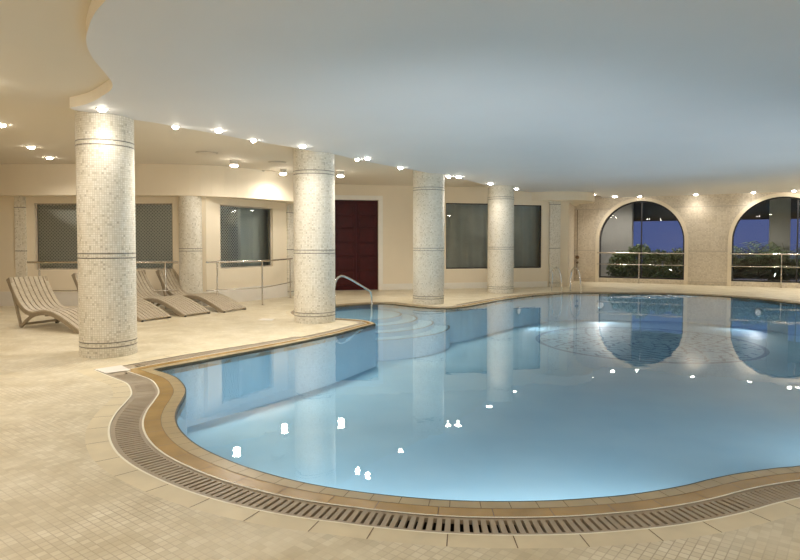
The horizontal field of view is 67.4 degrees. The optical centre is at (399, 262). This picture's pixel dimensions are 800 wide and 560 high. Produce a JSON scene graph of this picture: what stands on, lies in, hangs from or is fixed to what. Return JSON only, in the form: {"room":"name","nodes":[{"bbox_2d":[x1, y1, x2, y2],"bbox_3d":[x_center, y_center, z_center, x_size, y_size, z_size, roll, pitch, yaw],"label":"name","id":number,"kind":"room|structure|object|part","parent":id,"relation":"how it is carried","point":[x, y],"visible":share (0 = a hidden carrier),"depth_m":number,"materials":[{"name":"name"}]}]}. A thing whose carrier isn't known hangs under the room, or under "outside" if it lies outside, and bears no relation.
{"room":"indoor swimming pool","nodes":[
{"label":"indoor swimming pool","id":0,"kind":"room"},
{"bbox_2d":[0,197,206,291],"bbox_3d":[-9.015,-0.628,14.117,8.970,3.270,0.180,0,2,0],"label":"wall","id":1,"kind":"structure","parent":0,"point":[58,279],"depth_m":14.04,"materials":[{"name":"beige paint"}]},
{"bbox_2d":[14,196,27,301],"bbox_3d":[-8.851,-0.269,14.012,0.252,2.560,0.054,0,2,0],"label":"pilaster","id":2,"kind":"object","parent":1,"relation":"attached to","point":[19,201],"visible":0.65,"depth_m":13.98,"materials":[{"name":"tile"}]},
{"bbox_2d":[35,203,77,269],"bbox_3d":[-7.799,-0.629,14.291,2.684,2.160,0.428,0,2,0],"label":"window","id":3,"kind":"structure","parent":1,"relation":"in","point":[56,240],"depth_m":14.14,"materials":[{"name":"beige glass"}]},
{"bbox_2d":[0,292,206,305],"bbox_3d":[-9.015,0.840,14.068,8.970,0.340,0.020,0,2,0],"label":"baseboard","id":4,"kind":"structure","parent":1,"relation":"attached to","point":[65,298],"depth_m":14.06,"materials":[{"name":"stone"}]},
{"bbox_2d":[135,203,172,269],"bbox_3d":[-5.892,-0.629,14.291,2.660,2.160,0.428,0,2,0],"label":"window","id":5,"kind":"structure","parent":1,"relation":"in","point":[153,221],"depth_m":14.14,"materials":[{"name":"beige glass"}]},
{"bbox_2d":[0,164,292,203],"bbox_3d":[-7.284,-1.927,14.626,12.324,0.710,3.544,-1,2,-21],"label":"wall","id":6,"kind":"structure","parent":0,"point":[27,180],"depth_m":13.67,"materials":[{"name":"beige paint"}]},
{"bbox_2d":[178,196,202,305],"bbox_3d":[-4.890,-0.270,14.039,0.536,2.559,0.536,0,2,0],"label":"wall column","id":7,"kind":"structure","parent":0,"point":[189,207],"depth_m":13.81,"materials":[{"name":"tile"}]},
{"bbox_2d":[0,0,487,186],"bbox_3d":[1.750,-2.135,10.432,30.500,0.001,28.000,0,2,0],"label":"ceiling","id":8,"kind":"structure","parent":0,"point":[46,60],"depth_m":8.53,"materials":[{"name":"beige paint"}]},
{"bbox_2d":[195,151,218,154],"bbox_3d":[-3.817,-2.164,11.868,0.440,0.042,0.440,0,2,0],"label":"ceiling vent","id":9,"kind":"object","parent":8,"relation":"in","point":[197,152],"visible":1,"depth_m":11.76,"materials":[{"name":"beige"}]},
{"bbox_2d":[229,160,238,166],"bbox_3d":[-3.592,-2.151,12.986,0.200,0.148,0.200,0,2,0],"label":"spotlight","id":10,"kind":"object","parent":8,"relation":"attached to","point":[233,163],"visible":1,"depth_m":12.92,"materials":[{"name":"white"}]},
{"bbox_2d":[268,161,285,163],"bbox_3d":[-2.721,-2.214,13.276,0.400,0.042,0.400,0,2,0],"label":"ceiling vent","id":11,"kind":"object","parent":8,"relation":"in","point":[270,162],"visible":1,"depth_m":13.16,"materials":[{"name":"beige"}]},
{"bbox_2d":[279,169,286,174],"bbox_3d":[-2.845,-2.207,14.590,0.200,0.148,0.200,0,2,0],"label":"spotlight","id":12,"kind":"object","parent":8,"relation":"attached to","point":[281,171],"visible":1,"depth_m":14.52,"materials":[{"name":"white"}]},
{"bbox_2d":[337,171,343,177],"bbox_3d":[-1.494,-2.223,15.065,0.200,0.148,0.200,0,2,0],"label":"spotlight","id":13,"kind":"object","parent":8,"relation":"attached to","point":[340,174],"visible":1,"depth_m":15.00,"materials":[{"name":"white"}]},
{"bbox_2d":[206,197,286,289],"bbox_3d":[-3.828,-0.673,15.414,0.180,3.270,3.105,1,2,30],"label":"wall","id":14,"kind":"structure","parent":0,"point":[275,274],"depth_m":15.15,"materials":[{"name":"beige paint"}]},
{"bbox_2d":[220,205,271,268],"bbox_3d":[-4.058,-0.663,15.404,0.468,2.150,3.190,1,2,30],"label":"window","id":15,"kind":"structure","parent":14,"relation":"in","point":[243,229],"depth_m":15.67,"materials":[{"name":"beige glass"}]},
{"bbox_2d":[220,206,237,267],"bbox_3d":[-4.316,-0.642,14.793,0.025,1.750,0.873,1,2,30],"label":"blind","id":16,"kind":"object","parent":15,"relation":"attached to","point":[228,214],"depth_m":14.82,"materials":[{"name":"grey"}]},
{"bbox_2d":[238,207,267,266],"bbox_3d":[-4.203,-0.666,15.488,0.135,2.150,3.190,1,2,30],"label":"blind","id":17,"kind":"object","parent":15,"relation":"attached to","point":[252,221],"depth_m":16.02,"materials":[{"name":"white fabric"}]},
{"bbox_2d":[207,284,287,305],"bbox_3d":[-3.741,0.782,15.414,0.020,0.360,3.105,1,2,30],"label":"baseboard","id":18,"kind":"structure","parent":14,"relation":"attached to","point":[242,295],"depth_m":15.44,"materials":[{"name":"stone"}]},
{"bbox_2d":[286,203,293,296],"bbox_3d":[-3.022,-0.359,16.579,0.054,2.560,0.266,1,2,30],"label":"pilaster","id":19,"kind":"object","parent":14,"relation":"attached to","point":[289,207],"visible":0.75,"depth_m":16.53,"materials":[{"name":"tile"}]},
{"bbox_2d":[0,279,799,559],"bbox_3d":[1.750,1.133,10.546,30.500,0.001,28.000,0,2,0],"label":"floor","id":20,"kind":"structure","parent":0,"point":[57,503],"depth_m":3.61,"materials":[{"name":"tile"}]},
{"bbox_2d":[6,276,78,333],"bbox_3d":[-5.943,0.697,10.527,2.083,0.872,0.683,1,2,28],"label":"sun lounger","id":21,"kind":"object","parent":20,"relation":"on","point":[69,316],"visible":0.76,"depth_m":10.66,"materials":[{"name":"beige wood"}]},
{"bbox_3d":[-6.801,0.694,10.613,0.370,0.872,0.037,1,2,28],"label":"leg","id":22,"kind":"part","parent":21,"relation":"part of","materials":[{"name":"beige wood"}]},
{"bbox_2d":[27,261,178,309],"bbox_3d":[-6.597,0.499,13.331,3.348,1.072,0.090,0,2,0],"label":"steel railing","id":23,"kind":"object","parent":20,"relation":"on","point":[38,262],"visible":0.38,"depth_m":13.30,"materials":[{"name":"silver metal"}]},
{"bbox_3d":[-8.005,0.513,13.331,0.037,1.045,0.037,0,2,0],"label":"post","id":24,"kind":"part","parent":23,"relation":"part of","materials":[{"name":"silver metal"}]},
{"bbox_3d":[-6.597,-0.015,13.313,3.348,0.044,0.044,0,2,0],"label":"handrail","id":25,"kind":"part","parent":23,"relation":"part of","materials":[{"name":"silver metal"}]},
{"bbox_3d":[-5.211,0.513,13.331,0.037,1.045,0.037,0,2,0],"label":"post","id":26,"kind":"part","parent":23,"relation":"part of","materials":[{"name":"silver metal"}]},
{"bbox_2d":[75,110,136,358],"bbox_3d":[-3.921,-0.415,8.026,0.710,3.269,0.710,0,2,0],"label":"column","id":27,"kind":"structure","parent":20,"relation":"on","point":[104,143],"depth_m":7.74,"materials":[{"name":"tile"}]},
{"bbox_2d":[94,365,129,373],"bbox_3d":[-3.383,1.252,7.049,0.310,0.006,0.366,-2,3,-42],"label":"threshold slab","id":28,"kind":"object","parent":20,"relation":"in","point":[119,368],"visible":1,"depth_m":7.04,"materials":[{"name":"stone"}]},
{"bbox_2d":[71,273,170,321],"bbox_3d":[-5.603,0.644,12.030,2.083,0.872,0.683,1,2,28],"label":"sun lounger","id":29,"kind":"object","parent":20,"relation":"on","point":[146,310],"visible":0.27,"depth_m":11.78,"materials":[{"name":"beige wood"}]},
{"bbox_3d":[-6.461,0.641,12.116,0.370,0.872,0.037,1,2,28],"label":"leg","id":30,"kind":"part","parent":29,"relation":"part of","materials":[{"name":"beige wood"}]},
{"bbox_3d":[-5.760,0.661,11.748,2.067,0.859,0.037,1,2,28],"label":"rail","id":31,"kind":"part","parent":29,"relation":"part of","materials":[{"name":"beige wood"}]},
{"bbox_2d":[136,270,209,316],"bbox_3d":[-5.065,0.618,12.781,2.083,0.872,0.683,1,2,28],"label":"sun lounger","id":32,"kind":"object","parent":20,"relation":"on","point":[183,306],"visible":0.77,"depth_m":12.63,"materials":[{"name":"beige wood"}]},
{"bbox_3d":[-5.222,0.635,12.500,2.067,0.859,0.037,1,2,28],"label":"rail","id":33,"kind":"part","parent":32,"relation":"part of","materials":[{"name":"beige wood"}]},
{"bbox_2d":[155,269,245,312],"bbox_3d":[-4.498,0.593,13.513,2.083,0.872,0.683,1,2,28],"label":"sun lounger","id":34,"kind":"object","parent":20,"relation":"on","point":[222,303],"visible":0.84,"depth_m":13.44,"materials":[{"name":"beige wood"}]},
{"bbox_3d":[-5.356,0.590,13.599,0.370,0.872,0.037,1,2,28],"label":"leg","id":35,"kind":"part","parent":34,"relation":"part of","materials":[{"name":"beige wood"}]},
{"bbox_2d":[206,258,292,304],"bbox_3d":[-3.363,0.451,14.703,0.606,1.072,3.274,1,2,25],"label":"steel railing","id":36,"kind":"object","parent":20,"relation":"on","point":[289,259],"visible":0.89,"depth_m":14.21,"materials":[{"name":"silver metal"}]},
{"bbox_3d":[-4.117,0.506,13.526,0.037,1.045,0.037,0,2,0],"label":"post","id":37,"kind":"part","parent":36,"relation":"part of","materials":[{"name":"silver metal"}]},
{"bbox_3d":[-3.373,-0.063,14.690,0.583,0.044,3.274,1,2,25],"label":"handrail","id":38,"kind":"part","parent":36,"relation":"part of","materials":[{"name":"silver metal"}]},
{"bbox_3d":[-3.277,0.480,14.275,0.037,1.045,0.037,0,2,0],"label":"post","id":39,"kind":"part","parent":36,"relation":"part of","materials":[{"name":"silver metal"}]},
{"bbox_3d":[-2.956,0.414,16.149,0.037,1.045,0.037,0,2,0],"label":"post","id":40,"kind":"part","parent":36,"relation":"part of","materials":[{"name":"silver metal"}]},
{"bbox_2d":[293,148,334,323],"bbox_3d":[-1.617,-0.530,11.326,0.776,3.269,0.776,0,2,0],"label":"column","id":41,"kind":"structure","parent":20,"relation":"on","point":[313,172],"depth_m":11.00,"materials":[{"name":"tile"}]},
{"bbox_2d":[413,170,444,304],"bbox_3d":[0.702,-0.649,14.724,0.776,3.269,0.776,0,2,0],"label":"column","id":42,"kind":"structure","parent":20,"relation":"on","point":[428,188],"depth_m":14.40,"materials":[{"name":"tile"}]},
{"bbox_2d":[77,291,799,547],"bbox_3d":[3.969,1.184,10.492,16.944,0.101,12.643,-1,2,-29],"label":"stone border","id":43,"kind":"object","parent":20,"relation":"on","point":[98,445],"visible":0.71,"depth_m":3.25,"materials":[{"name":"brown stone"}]},
{"bbox_2d":[94,292,799,535],"bbox_3d":[3.990,1.175,10.521,16.642,0.087,12.408,-1,2,-29],"label":"overflow drain","id":44,"kind":"object","parent":20,"relation":"in","point":[127,436],"visible":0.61,"depth_m":3.47,"materials":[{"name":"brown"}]},
{"bbox_3d":[-3.314,1.270,7.085,0.359,0.026,0.773,0,2,0],"label":"corner plate","id":45,"kind":"part","parent":44,"relation":"part of","materials":[{"name":"white stone"}]},
{"bbox_2d":[487,185,513,293],"bbox_3d":[2.984,-0.756,17.791,0.776,3.269,0.776,0,2,0],"label":"column","id":46,"kind":"structure","parent":20,"relation":"on","point":[500,244],"depth_m":17.47,"materials":[{"name":"tile"}]},
{"bbox_2d":[551,267,581,292],"bbox_3d":[4.977,0.841,18.046,0.743,1.460,0.631,0,2,-11],"label":"pool ladder","id":47,"kind":"object","parent":20,"relation":"on","point":[555,267],"visible":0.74,"depth_m":17.98,"materials":[{"name":"silver metal"}]},
{"bbox_3d":[4.695,0.843,17.979,0.041,1.460,0.603,-1,2,-18],"label":"grab rail","id":48,"kind":"part","parent":47,"relation":"part of","materials":[{"name":"silver metal"}]},
{"bbox_3d":[5.292,0.839,18.090,0.041,1.460,0.603,-1,2,-18],"label":"grab rail","id":49,"kind":"part","parent":47,"relation":"part of","materials":[{"name":"silver metal"}]},
{"bbox_2d":[597,252,685,282],"bbox_3d":[8.703,0.178,21.795,3.006,1.122,0.119,1,2,29],"label":"steel railing","id":50,"kind":"object","parent":20,"relation":"on","point":[639,253],"visible":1,"depth_m":21.79,"materials":[{"name":"silver metal"}]},
{"bbox_3d":[8.678,0.192,21.793,0.037,1.095,0.037,0,2,0],"label":"post","id":51,"kind":"part","parent":50,"relation":"part of","materials":[{"name":"silver metal"}]},
{"bbox_3d":[8.696,-0.360,21.764,2.974,0.044,0.044,1,2,29],"label":"handrail","id":52,"kind":"part","parent":50,"relation":"part of","materials":[{"name":"silver metal"}]},
{"bbox_2d":[730,253,799,287],"bbox_3d":[12.532,0.252,19.679,3.006,1.122,0.119,1,2,29],"label":"steel railing","id":53,"kind":"object","parent":20,"relation":"on","point":[730,253],"visible":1,"depth_m":19.88,"materials":[{"name":"silver metal"}]},
{"bbox_3d":[12.525,-0.286,19.647,2.974,0.044,0.044,1,2,29],"label":"handrail","id":54,"kind":"part","parent":53,"relation":"part of","materials":[{"name":"silver metal"}]},
{"bbox_3d":[12.505,0.266,19.678,0.037,1.095,0.037,0,2,0],"label":"post","id":55,"kind":"part","parent":53,"relation":"part of","materials":[{"name":"silver metal"}]},
{"bbox_2d":[71,0,799,197],"bbox_3d":[6.473,-2.085,12.719,21.055,0.001,19.629,0,2,0],"label":"ceiling","id":56,"kind":"structure","parent":0,"point":[604,98],"depth_m":6.25,"materials":[{"name":"paint"}]},
{"bbox_2d":[69,0,112,107],"bbox_3d":[5.615,-2.160,12.996,21.051,0.130,18.031,0,2,-10],"label":"trim","id":57,"kind":"structure","parent":56,"relation":"attached to","point":[93,95],"depth_m":6.76,"materials":[{"name":"beige paint"}]},
{"bbox_2d":[95,107,108,111],"bbox_3d":[-3.664,-1.879,7.379,0.151,0.040,0.151,0,2,0],"label":"recessed light","id":58,"kind":"object","parent":56,"relation":"in","point":[100,109],"visible":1,"depth_m":7.34,"materials":[{"name":"white"}]},
{"bbox_2d":[213,129,223,132],"bbox_3d":[-2.658,-1.928,8.788,0.151,0.040,0.151,0,2,0],"label":"recessed light","id":59,"kind":"object","parent":56,"relation":"in","point":[215,130],"visible":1,"depth_m":8.75,"materials":[{"name":"white"}]},
{"bbox_2d":[335,184,547,290],"bbox_3d":[1.103,-0.807,19.244,7.784,3.270,0.200,0,2,-13],"label":"wall","id":60,"kind":"structure","parent":0,"point":[397,200],"depth_m":18.95,"materials":[{"name":"beige paint"}]},
{"bbox_2d":[335,195,382,289],"bbox_3d":[-1.347,-0.621,18.631,1.634,2.940,0.140,0,2,-13],"label":"door","id":61,"kind":"structure","parent":60,"relation":"in","point":[358,223],"depth_m":18.65,"materials":[{"name":"brown wood"}]},
{"bbox_2d":[383,281,546,289],"bbox_3d":[2.191,0.727,19.432,5.601,0.190,0.020,0,2,-13],"label":"baseboard","id":62,"kind":"structure","parent":60,"relation":"attached to","point":[405,286],"depth_m":19.41,"materials":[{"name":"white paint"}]},
{"bbox_2d":[446,203,487,268],"bbox_3d":[2.337,-0.883,19.698,3.091,2.710,0.448,0,2,-13],"label":"window","id":63,"kind":"structure","parent":60,"relation":"in","point":[464,221],"depth_m":19.84,"materials":[{"name":"grey glass"}]},
{"bbox_2d":[483,205,540,267],"bbox_3d":[4.075,-0.882,20.090,2.683,2.680,0.440,0,2,-13],"label":"window","id":64,"kind":"structure","parent":60,"relation":"in","point":[527,235],"depth_m":20.30,"materials":[{"name":"grey glass"}]},
{"bbox_3d":[4.045,-0.875,19.885,1.333,2.080,0.050,0,2,-13],"label":"frame","id":65,"kind":"part","parent":64,"relation":"part of","materials":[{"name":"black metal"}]},
{"bbox_2d":[164,311,799,435],"bbox_3d":[4.040,1.550,10.620,15.692,0.760,11.627,-1,2,-28],"label":"wall","id":66,"kind":"structure","parent":0,"point":[217,391],"depth_m":9.15,"materials":[{"name":"blue tile"}]},
{"bbox_2d":[130,292,799,516],"bbox_3d":[4.016,1.181,10.566,16.154,0.102,12.006,-1,2,-28],"label":"pool coping","id":67,"kind":"object","parent":66,"relation":"on","point":[161,427],"visible":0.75,"depth_m":3.78,"materials":[{"name":"beige tile"}]},
{"bbox_2d":[187,320,799,500],"bbox_3d":[4.554,1.930,10.635,14.904,0.001,14.276,0,2,0],"label":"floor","id":68,"kind":"structure","parent":0,"point":[565,409],"depth_m":7.74,"materials":[{"name":"blue tile"}]},
{"bbox_2d":[335,311,449,360],"bbox_3d":[-1.125,1.492,13.560,4.500,0.672,4.185,0,2,0],"label":"steps","id":69,"kind":"structure","parent":68,"relation":"on","point":[399,336],"depth_m":12.36,"materials":[{"name":"blue tile"}]},
{"bbox_2d":[335,275,372,314],"bbox_3d":[-1.085,0.813,13.765,0.110,1.113,1.235,2,3,41],"label":"stair rail","id":70,"kind":"object","parent":69,"relation":"on","point":[344,276],"visible":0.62,"depth_m":13.75,"materials":[{"name":"silver metal"}]},
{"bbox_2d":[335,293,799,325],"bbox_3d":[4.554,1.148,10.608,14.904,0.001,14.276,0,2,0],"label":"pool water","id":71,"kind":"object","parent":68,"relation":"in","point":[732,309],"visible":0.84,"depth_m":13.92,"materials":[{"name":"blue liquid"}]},
{"bbox_2d":[613,295,703,297],"bbox_3d":[7.068,0.913,16.630,2.961,0.058,0.735,-1,2,-15],"label":"water","id":72,"kind":"object","parent":71,"relation":"on","point":[667,296],"visible":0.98,"depth_m":16.58,"materials":[{"name":"blue liquid"}]},
{"bbox_2d":[547,201,568,286],"bbox_3d":[5.256,-0.844,20.298,0.836,3.270,0.300,-1,2,-21],"label":"wall pier","id":73,"kind":"object","parent":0,"point":[564,224],"visible":0.41,"depth_m":20.24,"materials":[{"name":"beige paint"}]},
{"bbox_2d":[549,201,560,286],"bbox_3d":[5.169,-0.630,20.044,0.389,2.860,0.054,0,2,-13],"label":"pilaster","id":74,"kind":"object","parent":73,"relation":"attached to","point":[554,206],"visible":0.96,"depth_m":20.02,"materials":[{"name":"tile"}]},
{"bbox_2d":[532,191,594,205],"bbox_3d":[6.101,-2.298,20.953,1.766,0.410,3.988,2,3,42],"label":"ceiling","id":75,"kind":"structure","parent":0,"point":[575,198],"depth_m":19.60,"materials":[{"name":"beige paint"}]},
{"bbox_2d":[568,202,574,285],"bbox_3d":[6.094,-0.892,21.676,0.200,3.270,2.842,1,2,20],"label":"wall","id":76,"kind":"structure","parent":0,"point":[571,207],"depth_m":21.49,"materials":[{"name":"paint"}]},
{"bbox_2d":[574,191,799,287],"bbox_3d":[11.065,-0.859,20.733,9.856,3.270,0.320,1,2,29],"label":"wall","id":77,"kind":"structure","parent":0,"point":[708,228],"depth_m":20.95,"materials":[{"name":"stone"}]},
{"bbox_2d":[575,210,578,263],"bbox_3d":[6.756,-0.783,22.851,0.140,2.470,0.082,0,2,0],"label":"pipe","id":78,"kind":"object","parent":77,"relation":"attached to","point":[577,256],"visible":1,"depth_m":22.85,"materials":[{"name":"brown metal"}]},
{"bbox_2d":[595,197,687,284],"bbox_3d":[8.739,-0.821,21.824,3.154,3.117,0.025,1,2,29],"label":"trim","id":79,"kind":"structure","parent":77,"relation":"attached to","point":[667,206],"depth_m":21.64,"materials":[{"name":"beige paint"}]},
{"bbox_2d":[599,201,683,279],"bbox_3d":[8.822,-0.846,21.974,2.914,2.837,0.080,1,2,29],"label":"window","id":80,"kind":"structure","parent":77,"relation":"in","point":[641,202],"depth_m":21.96,"materials":[{"name":"black metal"}]},
{"bbox_2d":[574,205,746,282],"bbox_3d":[10.985,-0.642,20.595,9.856,2.645,0.012,1,2,29],"label":"trim","id":81,"kind":"structure","parent":77,"relation":"attached to","point":[727,205],"depth_m":20.91,"materials":[{"name":"beige stone"}]},
{"bbox_2d":[727,193,799,285],"bbox_3d":[12.568,-0.747,19.708,3.154,3.117,0.025,1,2,29],"label":"trim","id":82,"kind":"structure","parent":77,"relation":"attached to","point":[751,204],"depth_m":20.32,"materials":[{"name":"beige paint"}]},
{"bbox_2d":[731,197,799,282],"bbox_3d":[12.651,-0.772,19.858,2.914,2.837,0.080,1,2,29],"label":"window","id":83,"kind":"structure","parent":77,"relation":"in","point":[798,199],"depth_m":19.96,"materials":[{"name":"black metal"}]},
{"label":"outside","id":84,"kind":"structure","parent":0,"visible":0},
{"label":"garden","id":85,"kind":"object","parent":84,"visible":0},
{"bbox_2d":[601,204,633,275],"bbox_3d":[8.739,-1.006,24.662,1.623,3.330,0.410,1,2,29],"label":"pillar","id":86,"kind":"structure","parent":85,"relation":"on","point":[617,234],"depth_m":24.39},
{"bbox_2d":[634,199,799,221],"bbox_3d":[13.266,-2.300,22.597,23.856,1.180,5.200,1,2,29],"label":"roof porch","id":87,"kind":"structure","parent":86,"relation":"on","point":[651,212],"depth_m":26.02,"materials":[{"name":"grey paint"}]},
{"bbox_2d":[605,250,636,276],"bbox_3d":[8.670,0.102,23.455,1.207,1.237,1.190,-1,2,-24],"label":"shrub","id":88,"kind":"object","parent":85,"relation":"on","point":[614,270],"visible":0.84,"depth_m":23.16,"materials":[{"name":"green plant"}]},
{"bbox_2d":[624,242,656,276],"bbox_3d":[9.367,-0.043,23.462,1.380,1.520,1.378,0,2,0],"label":"shrub","id":89,"kind":"object","parent":85,"relation":"on","point":[637,248],"visible":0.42,"depth_m":23.15,"materials":[{"name":"green plant"}]},
{"bbox_2d":[642,249,676,277],"bbox_3d":[9.905,0.099,22.892,1.328,1.285,1.341,0,2,0],"label":"shrub","id":90,"kind":"object","parent":85,"relation":"on","point":[658,258],"visible":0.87,"depth_m":22.57,"materials":[{"name":"green plant"}]},
{"bbox_2d":[661,247,682,277],"bbox_3d":[10.636,0.070,22.840,1.339,1.397,1.396,0,2,0],"label":"shrub","id":91,"kind":"object","parent":85,"relation":"on","point":[679,257],"visible":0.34,"depth_m":22.51,"materials":[{"name":"green plant"}]},
{"bbox_2d":[733,250,784,278],"bbox_3d":[12.440,-0.006,21.986,2.977,1.187,3.610,1,2,16],"label":"shrub","id":92,"kind":"object","parent":85,"relation":"on","point":[735,275],"visible":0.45,"depth_m":21.43,"materials":[{"name":"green plant"}]},
{"bbox_2d":[733,243,789,278],"bbox_3d":[12.597,-0.092,22.293,3.385,1.332,4.267,0,2,0],"label":"shrub","id":93,"kind":"object","parent":85,"relation":"on","point":[766,245],"visible":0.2,"depth_m":21.69,"materials":[{"name":"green plant"}]},
{"bbox_2d":[733,245,799,279],"bbox_3d":[13.084,-0.022,21.707,3.646,1.242,4.307,0,2,0],"label":"shrub","id":94,"kind":"object","parent":85,"relation":"on","point":[758,275],"visible":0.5,"depth_m":21.45,"materials":[{"name":"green plant"}]},
{"bbox_2d":[733,242,799,280],"bbox_3d":[13.723,-0.071,21.197,4.184,1.373,3.701,0,2,0],"label":"shrub","id":95,"kind":"object","parent":85,"relation":"on","point":[791,276],"visible":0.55,"depth_m":21.02,"materials":[{"name":"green plant"}]},
{"bbox_2d":[735,241,799,278],"bbox_3d":[13.626,-0.108,21.884,4.024,1.401,3.648,0,2,0],"label":"shrub","id":96,"kind":"object","parent":85,"relation":"on","point":[751,243],"visible":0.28,"depth_m":21.42,"materials":[{"name":"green plant"}]},
{"bbox_2d":[767,198,790,280],"bbox_3d":[14.301,-0.935,22.615,0.726,3.330,0.410,1,2,29],"label":"pillar","id":97,"kind":"structure","parent":85,"relation":"on","point":[779,209],"depth_m":22.44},
{"bbox_2d":[761,244,799,279],"bbox_3d":[14.034,-0.029,21.181,3.478,1.289,4.142,0,2,0],"label":"palm plant","id":98,"kind":"object","parent":85,"relation":"on","point":[790,244],"visible":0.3,"depth_m":21.10,"materials":[{"name":"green plant"}]}
]}

